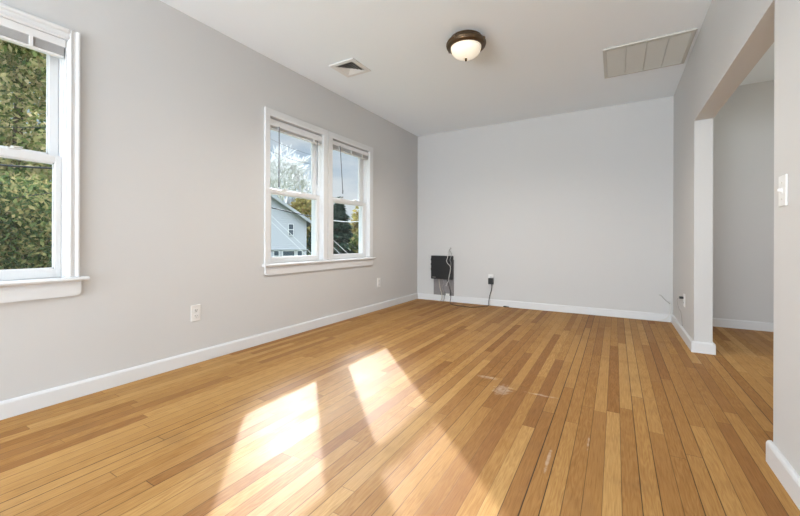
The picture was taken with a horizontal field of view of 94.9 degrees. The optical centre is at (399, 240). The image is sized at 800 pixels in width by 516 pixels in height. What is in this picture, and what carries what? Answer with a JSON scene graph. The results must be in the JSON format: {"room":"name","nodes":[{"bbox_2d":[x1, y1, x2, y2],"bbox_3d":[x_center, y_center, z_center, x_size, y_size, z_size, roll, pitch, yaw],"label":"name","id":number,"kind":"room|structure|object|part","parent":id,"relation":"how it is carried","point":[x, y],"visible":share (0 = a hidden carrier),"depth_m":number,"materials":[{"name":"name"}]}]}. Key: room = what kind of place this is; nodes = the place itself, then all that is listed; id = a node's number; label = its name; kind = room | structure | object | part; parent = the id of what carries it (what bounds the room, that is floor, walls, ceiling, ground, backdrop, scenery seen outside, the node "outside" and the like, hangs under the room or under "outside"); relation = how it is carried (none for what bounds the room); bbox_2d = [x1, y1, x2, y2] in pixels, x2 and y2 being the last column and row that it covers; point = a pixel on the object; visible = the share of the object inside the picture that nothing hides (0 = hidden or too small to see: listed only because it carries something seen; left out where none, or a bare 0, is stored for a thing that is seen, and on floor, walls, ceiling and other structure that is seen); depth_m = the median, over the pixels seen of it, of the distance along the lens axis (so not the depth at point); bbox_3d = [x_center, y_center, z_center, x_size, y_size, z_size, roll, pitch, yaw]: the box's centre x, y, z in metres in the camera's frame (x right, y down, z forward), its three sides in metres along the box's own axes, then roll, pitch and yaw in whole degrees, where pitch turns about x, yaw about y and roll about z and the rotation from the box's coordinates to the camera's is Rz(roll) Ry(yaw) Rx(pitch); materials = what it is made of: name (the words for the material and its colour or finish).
{"room":"empty living room","nodes":[
{"label":"empty living room","id":0,"kind":"room"},
{"bbox_2d":[0,0,417,400],"bbox_3d":[-2.659,-0.353,0.696,0.140,2.440,11.546,0,0,30],"label":"wall","id":1,"kind":"structure","parent":0,"point":[172,105],"depth_m":2.49,"materials":[{"name":"paint"}]},
{"bbox_2d":[0,2,89,302],"bbox_3d":[-2.047,-0.422,1.691,0.188,1.448,0.942,0,0,30],"label":"window","id":2,"kind":"structure","parent":1,"relation":"in","point":[63,279],"depth_m":1.99,"materials":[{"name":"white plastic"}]},
{"bbox_3d":[-2.080,-0.737,1.718,0.034,0.639,0.727,0,0,30],"label":"sash","id":3,"kind":"part","parent":2,"relation":"part of","materials":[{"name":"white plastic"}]},
{"bbox_3d":[-2.046,-0.129,1.697,0.034,0.658,0.727,0,0,30],"label":"sash","id":4,"kind":"part","parent":2,"relation":"part of","materials":[{"name":"white plastic"}]},
{"bbox_2d":[0,17,64,58],"bbox_3d":[-2.011,-1.036,1.678,0.034,0.099,0.739,0,0,30],"label":"window blind","id":5,"kind":"object","parent":2,"relation":"attached to","point":[11,31],"visible":1,"depth_m":1.87,"materials":[{"name":"white plastic"}]},
{"bbox_3d":[-2.012,-0.993,1.679,0.023,0.013,0.727,0,0,30],"label":"rail","id":6,"kind":"part","parent":5,"relation":"part of","materials":[{"name":"white plastic"}]},
{"bbox_3d":[-2.074,-0.437,1.714,0.118,1.300,0.755,0,0,30],"label":"frame","id":7,"kind":"part","parent":2,"relation":"part of","materials":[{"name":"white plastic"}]},
{"bbox_2d":[191,304,200,321],"bbox_3d":[-1.452,0.516,2.611,0.009,0.114,0.070,0,0,30],"label":"wall outlet","id":8,"kind":"object","parent":1,"relation":"attached to","point":[195,309],"visible":1,"depth_m":2.61,"materials":[{"name":"white plastic"}]},
{"bbox_2d":[0,293,417,419],"bbox_3d":[-2.595,0.824,0.656,0.017,0.086,11.306,0,0,30],"label":"baseboard","id":9,"kind":"structure","parent":1,"relation":"attached to","point":[23,404],"depth_m":2.39,"materials":[{"name":"white paint"}]},
{"bbox_2d":[264,107,327,263],"bbox_3d":[-1.010,-0.459,3.486,0.160,1.350,0.784,0,0,30],"label":"window","id":10,"kind":"structure","parent":1,"relation":"in","point":[318,196],"depth_m":3.64,"materials":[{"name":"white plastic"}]},
{"bbox_3d":[-1.037,-0.729,3.495,0.034,0.629,0.647,0,0,30],"label":"sash","id":11,"kind":"part","parent":10,"relation":"part of","materials":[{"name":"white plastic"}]},
{"bbox_3d":[-1.003,-0.126,3.474,0.034,0.658,0.647,0,0,30],"label":"sash","id":12,"kind":"part","parent":10,"relation":"part of","materials":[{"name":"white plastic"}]},
{"bbox_2d":[270,118,321,186],"bbox_3d":[-0.965,-0.761,3.452,0.044,0.585,0.659,0,0,30],"label":"window blind","id":13,"kind":"object","parent":10,"relation":"attached to","point":[277,126],"visible":0.94,"depth_m":3.41,"materials":[{"name":"white plastic"}]},
{"bbox_3d":[-0.970,-0.971,3.455,0.023,0.013,0.647,0,0,30],"label":"rail","id":14,"kind":"part","parent":13,"relation":"part of","materials":[{"name":"white plastic"}]},
{"bbox_3d":[-0.826,-0.777,3.671,0.008,0.440,0.008,0,0,30],"label":"lift cord","id":15,"kind":"part","parent":13,"relation":"part of","materials":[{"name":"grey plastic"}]},
{"bbox_2d":[262,257,375,274],"bbox_3d":[-0.742,0.251,3.803,0.072,0.094,1.639,0,0,30],"label":"trim","id":16,"kind":"structure","parent":1,"relation":"attached to","point":[289,267],"depth_m":3.60,"materials":[{"name":"white paint"}]},
{"bbox_2d":[328,131,372,259],"bbox_3d":[-0.603,-0.457,4.179,0.160,1.350,0.812,0,0,30],"label":"window","id":17,"kind":"structure","parent":1,"relation":"in","point":[365,167],"depth_m":4.40,"materials":[{"name":"white plastic"}]},
{"bbox_3d":[-0.628,-0.728,4.191,0.034,0.629,0.652,0,0,30],"label":"sash","id":18,"kind":"part","parent":17,"relation":"part of","materials":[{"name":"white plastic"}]},
{"bbox_3d":[-0.594,-0.124,4.170,0.034,0.658,0.652,0,0,30],"label":"sash","id":19,"kind":"part","parent":17,"relation":"part of","materials":[{"name":"white plastic"}]},
{"bbox_3d":[-0.622,-0.427,4.187,0.118,1.290,0.680,0,0,30],"label":"frame","id":20,"kind":"part","parent":17,"relation":"part of","materials":[{"name":"white plastic"}]},
{"bbox_2d":[333,140,367,193],"bbox_3d":[-0.556,-0.782,4.149,0.044,0.550,0.664,0,0,30],"label":"window blind","id":21,"kind":"object","parent":17,"relation":"attached to","point":[337,146],"visible":0.87,"depth_m":4.10,"materials":[{"name":"white plastic"}]},
{"bbox_3d":[-0.561,-0.972,4.152,0.023,0.013,0.652,0,0,30],"label":"rail","id":22,"kind":"part","parent":21,"relation":"part of","materials":[{"name":"white plastic"}]},
{"bbox_2d":[0,299,799,515],"bbox_3d":[-0.099,0.934,-0.810,6.087,0.120,11.546,0,0,30],"label":"floor","id":23,"kind":"structure","parent":0,"point":[417,407],"depth_m":1.68,"materials":[{"name":"brown wood"}]},
{"bbox_2d":[447,278,493,307],"bbox_3d":[0.894,0.691,4.974,0.667,0.372,0.306,0,0,30],"label":"power cord","id":24,"kind":"object","parent":23,"relation":"on","point":[490,280],"visible":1,"depth_m":4.93,"materials":[{"name":"black plastic"}]},
{"bbox_2d":[568,301,670,320],"bbox_3d":[2.479,0.768,4.208,1.018,0.225,0.035,0,0,30],"label":"wire","id":25,"kind":"object","parent":23,"relation":"on","point":[669,301],"visible":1,"depth_m":4.12,"materials":[{"name":"white"}]},
{"bbox_2d":[160,0,773,135],"bbox_3d":[-0.092,-1.626,-0.810,6.087,0.120,11.546,0,0,30],"label":"ceiling","id":26,"kind":"structure","parent":0,"point":[539,58],"depth_m":2.99,"materials":[{"name":"white paint"}]},
{"bbox_2d":[329,58,370,77],"bbox_3d":[-0.451,-1.561,3.332,0.270,0.012,0.270,0,0,30],"label":"ceiling vent","id":27,"kind":"object","parent":26,"relation":"in","point":[350,67],"visible":1,"depth_m":3.33,"materials":[{"name":"white metal"}]},
{"bbox_2d":[446,30,485,60],"bbox_3d":[0.509,-1.473,2.835,0.304,0.182,0.304,0,0,17],"label":"ceiling lamp","id":28,"kind":"object","parent":26,"relation":"attached to","point":[464,45],"visible":1,"depth_m":2.75,"materials":[{"name":"white glass"}]},
{"bbox_3d":[0.509,-1.445,2.835,0.231,0.086,0.231,0,0,30],"label":"lamp shade","id":29,"kind":"part","parent":28,"relation":"part of","materials":[{"name":"white glass"}]},
{"bbox_2d":[603,28,696,78],"bbox_3d":[2.067,-1.552,3.101,0.607,0.014,0.600,0,0,30],"label":"ceiling vent","id":30,"kind":"object","parent":26,"relation":"in","point":[672,49],"visible":1,"depth_m":3.06,"materials":[{"name":"grey metal"}]},
{"bbox_2d":[417,80,773,322],"bbox_3d":[2.857,-0.337,4.081,5.947,2.440,0.120,0,0,30],"label":"wall","id":31,"kind":"structure","parent":0,"point":[572,208],"depth_m":4.34,"materials":[{"name":"paint"}]},
{"bbox_2d":[434,260,453,295],"bbox_3d":[0.632,0.534,5.311,0.315,0.515,0.010,0,0,30],"label":"board","id":32,"kind":"object","parent":31,"relation":"attached to","point":[446,289],"visible":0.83,"depth_m":5.30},
{"bbox_2d":[431,255,452,279],"bbox_3d":[0.602,0.390,5.294,0.340,0.337,0.050,0,0,30],"label":"equipment box","id":33,"kind":"object","parent":32,"relation":"attached to","point":[440,269],"visible":1,"depth_m":5.27,"materials":[{"name":"black plastic"}]},
{"bbox_2d":[418,293,670,321],"bbox_3d":[1.597,0.836,4.740,3.078,0.086,0.017,0,0,30],"label":"baseboard","id":34,"kind":"structure","parent":31,"relation":"attached to","point":[471,300],"depth_m":4.56,"materials":[{"name":"white paint"}]},
{"bbox_2d":[713,318,773,331],"bbox_3d":[4.166,0.844,3.232,2.583,0.086,0.017,0,0,30],"label":"baseboard","id":35,"kind":"structure","parent":31,"relation":"attached to","point":[717,322],"depth_m":3.66,"materials":[{"name":"white paint"}]},
{"bbox_2d":[673,0,799,475],"bbox_3d":[0.134,-0.345,-0.945,0.115,2.440,11.306,0,0,30],"label":"wall","id":36,"kind":"structure","parent":0,"point":[733,36],"depth_m":1.94,"materials":[{"name":"paint"}]},
{"bbox_2d":[677,296,683,325],"bbox_3d":[2.516,0.633,3.297,0.048,0.258,0.061,0,0,30],"label":"plug","id":37,"kind":"object","parent":36,"relation":"attached to","point":[680,297],"visible":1,"depth_m":3.29,"materials":[{"name":"black plastic"}]},
{"bbox_2d":[671,314,715,354],"bbox_3d":[2.679,0.840,3.395,0.149,0.086,1.241,0,0,30],"label":"baseboard","id":38,"kind":"structure","parent":36,"relation":"attached to","point":[694,346],"depth_m":2.90,"materials":[{"name":"white paint"}]},
{"bbox_2d":[777,174,787,206],"bbox_3d":[1.408,-0.183,1.358,0.018,0.114,0.070,0,0,30],"label":"light switch","id":39,"kind":"object","parent":36,"relation":"attached to","point":[783,180],"visible":1,"depth_m":1.34,"materials":[{"name":"white plastic"}]},
{"bbox_2d":[766,440,799,509],"bbox_3d":[-0.605,0.830,-2.196,0.149,0.086,8.402,0,0,30],"label":"baseboard","id":40,"kind":"structure","parent":36,"relation":"attached to","point":[789,478],"depth_m":1.31,"materials":[{"name":"white paint"}]},
{"label":"outside","id":41,"kind":"structure","parent":0,"visible":0},
{"bbox_3d":[-0.286,2.974,29.153,150.000,0.200,170.000,0,0,30],"label":"ground","id":42,"kind":"structure","parent":41,"visible":0},
{"bbox_2d":[0,52,48,182],"bbox_3d":[-13.718,-3.167,12.039,5.681,12.839,5.945,0,0,4],"label":"leafy tree","id":43,"kind":"object","parent":42,"relation":"on","point":[29,52],"visible":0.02,"depth_m":12.48,"materials":[{"name":"green plant"}]},
{"bbox_2d":[0,39,51,265],"bbox_3d":[-8.297,-1.932,7.704,5.036,9.801,3.937,0,0,-11],"label":"leafy tree","id":44,"kind":"object","parent":42,"relation":"on","point":[23,67],"visible":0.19,"depth_m":7.48,"materials":[{"name":"green plant"}]},
{"bbox_2d":[0,171,51,269],"bbox_3d":[-4.748,1.068,4.671,2.265,3.911,2.605,0,0,-35],"label":"hedge","id":45,"kind":"object","parent":42,"relation":"on","point":[25,220],"visible":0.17,"depth_m":4.36,"materials":[{"name":"green plant"}]},
{"bbox_2d":[270,144,310,202],"bbox_3d":[-19.042,-6.636,58.973,10.833,18.981,16.191,0,0,10],"label":"bare tree","id":46,"kind":"object","parent":42,"relation":"on","point":[296,177],"visible":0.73,"depth_m":57.24,"materials":[{"name":"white plant"}]},
{"bbox_2d":[271,194,310,256],"bbox_3d":[-16.379,-1.819,38.339,13.431,9.288,11.740,0,0,-16],"label":"house","id":47,"kind":"structure","parent":42,"relation":"on","point":[294,224],"depth_m":34.33,"materials":[{"name":"grey"}]},
{"bbox_3d":[-10.428,1.468,34.408,1.032,0.950,0.020,0,0,-16],"label":"pane","id":48,"kind":"part","parent":47,"relation":"part of","materials":[{"name":"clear glass"}]},
{"bbox_3d":[-14.849,0.440,33.090,12.450,4.780,0.120,0,0,-16],"label":"corner trim","id":49,"kind":"part","parent":47,"relation":"part of","materials":[{"name":"grey"}]},
{"bbox_3d":[-10.228,-1.006,34.464,0.396,1.000,0.020,0,0,-16],"label":"pane","id":50,"kind":"part","parent":47,"relation":"part of","materials":[{"name":"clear glass"}]},
{"bbox_2d":[277,187,310,218],"bbox_3d":[-18.224,-4.163,75.233,10.982,14.046,16.985,0,0,15],"label":"bare tree","id":51,"kind":"object","parent":42,"relation":"on","point":[288,199],"visible":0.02,"depth_m":69.90,"materials":[{"name":"grey plant"}]},
{"bbox_2d":[289,198,310,254],"bbox_3d":[-13.734,-1.978,54.514,7.323,9.722,6.749,0,0,12],"label":"leafy tree","id":52,"kind":"object","parent":42,"relation":"on","point":[303,206],"visible":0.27,"depth_m":52.89,"materials":[{"name":"green plant"}]},
{"bbox_2d":[306,227,310,254],"bbox_3d":[-11.310,-0.008,48.783,3.973,5.697,3.945,0,0,30],"label":"evergreen tree","id":53,"kind":"object","parent":42,"relation":"on","point":[309,239],"visible":0.11,"depth_m":48.13,"materials":[{"name":"green plant"}]},
{"bbox_2d":[333,196,356,253],"bbox_3d":[-4.056,0.007,23.805,4.294,5.710,4.344,0,0,-19],"label":"evergreen tree","id":54,"kind":"object","parent":42,"relation":"on","point":[342,234],"visible":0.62,"depth_m":23.23,"materials":[{"name":"green plant"}]},
{"bbox_2d":[348,232,358,252],"bbox_3d":[-1.294,0.830,18.281,2.281,4.444,2.414,0,0,30],"label":"leafy tree","id":55,"kind":"object","parent":42,"relation":"on","point":[354,240],"visible":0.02,"depth_m":17.99,"materials":[{"name":"green plant"}]},
{"bbox_2d":[349,206,358,236],"bbox_3d":[-2.981,-0.020,30.785,3.995,6.201,3.924,0,0,30],"label":"leafy tree","id":56,"kind":"object","parent":42,"relation":"on","point":[355,216],"visible":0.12,"depth_m":29.92,"materials":[{"name":"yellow plant"}]},
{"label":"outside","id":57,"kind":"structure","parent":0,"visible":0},
{"bbox_2d":[9,127,45,127],"bbox_3d":[-4.511,-1.325,4.250,1.278,0.077,0.007,0,0,-14],"label":"power line","id":58,"kind":"object","parent":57,"point":[9,127],"visible":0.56,"depth_m":4.29,"materials":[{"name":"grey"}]},
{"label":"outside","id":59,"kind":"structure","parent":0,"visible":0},
{"bbox_2d":[271,207,339,220],"bbox_3d":[-4.539,-1.264,15.999,4.472,0.848,0.050,0,0,-27],"label":"power line","id":60,"kind":"object","parent":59,"point":[271,207],"visible":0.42,"depth_m":15.94,"materials":[{"name":"grey"}]},
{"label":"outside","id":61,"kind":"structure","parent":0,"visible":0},
{"bbox_2d":[0,164,51,168],"bbox_3d":[-4.513,-0.883,4.250,1.279,0.078,0.020,0,0,-14],"label":"power line","id":62,"kind":"object","parent":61,"point":[0,164],"visible":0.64,"depth_m":4.28,"materials":[{"name":"grey"}]},
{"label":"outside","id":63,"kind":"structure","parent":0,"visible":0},
{"bbox_2d":[4,192,51,198],"bbox_3d":[-4.621,-0.519,4.350,1.315,0.236,0.011,0,0,-13],"label":"power line","id":64,"kind":"object","parent":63,"point":[50,192],"visible":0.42,"depth_m":4.40,"materials":[{"name":"grey"}]}
]}

